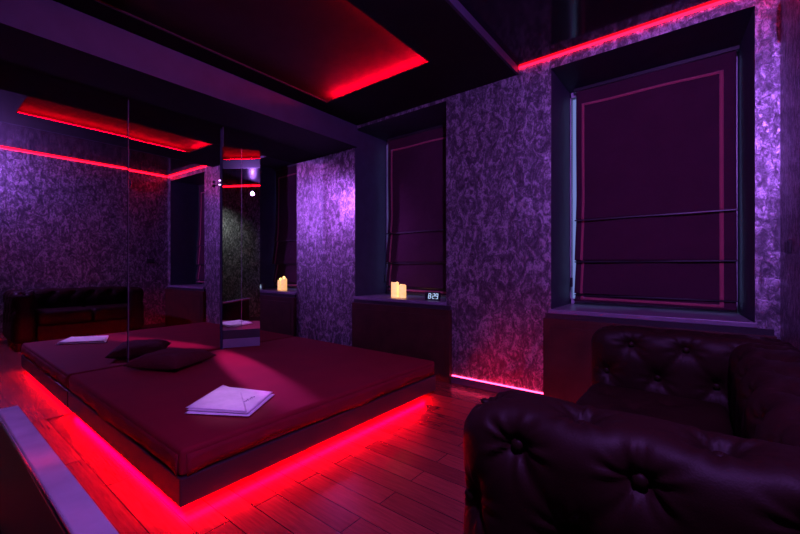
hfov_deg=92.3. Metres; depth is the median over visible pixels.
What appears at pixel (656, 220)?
blind
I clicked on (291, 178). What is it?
mirror panel
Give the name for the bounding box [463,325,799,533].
sofa
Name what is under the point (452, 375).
led strip
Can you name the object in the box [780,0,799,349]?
wall
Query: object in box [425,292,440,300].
digital clock
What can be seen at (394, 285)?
pillar candle
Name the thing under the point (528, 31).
ceiling
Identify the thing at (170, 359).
cushion
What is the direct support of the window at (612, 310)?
in the wall at (508, 140)
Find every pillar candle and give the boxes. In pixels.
[391,282,398,297]
[399,284,405,297]
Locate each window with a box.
[352,142,446,305]
[548,52,757,327]
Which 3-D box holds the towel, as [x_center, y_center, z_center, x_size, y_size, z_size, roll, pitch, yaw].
[-1.046,0.836,2.437,0.416,0.033,0.501,0,0,4]
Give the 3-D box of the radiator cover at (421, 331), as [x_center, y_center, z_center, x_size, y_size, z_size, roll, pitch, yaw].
[-0.032,0.783,4.305,1.380,0.774,0.060,0,0,38]
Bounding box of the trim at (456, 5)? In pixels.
[445,0,518,74]
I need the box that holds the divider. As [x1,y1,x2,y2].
[0,406,118,533]
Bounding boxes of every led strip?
[452,375,542,393]
[519,0,731,68]
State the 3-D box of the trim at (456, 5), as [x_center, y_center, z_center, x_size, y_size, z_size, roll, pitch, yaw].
[-0.688,-1.873,1.238,0.020,0.265,5.700,0,0,38]
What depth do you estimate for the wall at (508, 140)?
3.50 m
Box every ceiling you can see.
[97,0,427,101]
[458,0,720,66]
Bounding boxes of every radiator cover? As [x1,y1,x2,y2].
[352,299,451,382]
[543,313,776,402]
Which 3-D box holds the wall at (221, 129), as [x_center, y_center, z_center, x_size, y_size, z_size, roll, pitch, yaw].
[-2.934,-0.417,2.870,0.140,3.175,5.900,0,0,38]
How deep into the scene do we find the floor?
2.08 m
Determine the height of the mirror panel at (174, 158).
2.639 m
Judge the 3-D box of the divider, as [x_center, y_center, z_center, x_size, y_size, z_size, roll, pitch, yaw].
[-0.826,0.910,0.999,2.533,0.520,0.081,0,0,38]
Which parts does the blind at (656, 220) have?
pull chain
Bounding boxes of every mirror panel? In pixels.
[0,61,126,421]
[128,99,219,361]
[223,127,323,348]
[223,147,259,347]
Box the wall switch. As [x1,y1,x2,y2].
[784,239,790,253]
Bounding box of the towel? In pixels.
[185,385,274,415]
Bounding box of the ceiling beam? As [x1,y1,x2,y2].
[0,0,356,155]
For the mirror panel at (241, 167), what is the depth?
4.09 m
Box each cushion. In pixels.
[123,348,215,370]
[576,383,733,435]
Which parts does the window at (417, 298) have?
sill, frame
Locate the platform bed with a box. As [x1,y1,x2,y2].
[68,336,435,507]
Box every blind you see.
[384,123,445,294]
[570,45,739,310]
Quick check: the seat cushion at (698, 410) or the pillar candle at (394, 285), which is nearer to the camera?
the seat cushion at (698, 410)
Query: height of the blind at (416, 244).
2.033 m
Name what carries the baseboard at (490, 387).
attached to the wall at (508, 140)
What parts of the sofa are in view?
armrest, armrest, backrest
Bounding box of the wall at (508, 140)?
[324,0,779,392]
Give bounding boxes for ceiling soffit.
[53,0,515,125]
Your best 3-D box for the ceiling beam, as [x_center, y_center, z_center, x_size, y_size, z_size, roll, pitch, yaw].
[-2.550,-1.740,2.696,0.680,0.530,5.700,0,0,38]
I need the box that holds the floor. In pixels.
[0,381,497,533]
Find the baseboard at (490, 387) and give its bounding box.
[451,376,542,394]
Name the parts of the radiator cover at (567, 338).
panel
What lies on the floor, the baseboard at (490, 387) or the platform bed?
the platform bed
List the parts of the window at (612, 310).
pane, sill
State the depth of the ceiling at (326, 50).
3.03 m
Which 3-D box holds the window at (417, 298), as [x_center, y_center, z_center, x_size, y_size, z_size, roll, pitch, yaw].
[0.152,-0.655,4.597,1.336,2.099,0.695,0,0,38]
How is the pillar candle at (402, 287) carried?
on the window at (417, 298)
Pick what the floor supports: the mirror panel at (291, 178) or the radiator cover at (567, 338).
the radiator cover at (567, 338)
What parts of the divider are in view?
panel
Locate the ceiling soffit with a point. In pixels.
(459, 60)
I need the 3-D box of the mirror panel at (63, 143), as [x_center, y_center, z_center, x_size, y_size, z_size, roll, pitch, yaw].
[-3.026,-0.153,2.546,0.011,2.639,2.074,0,0,38]

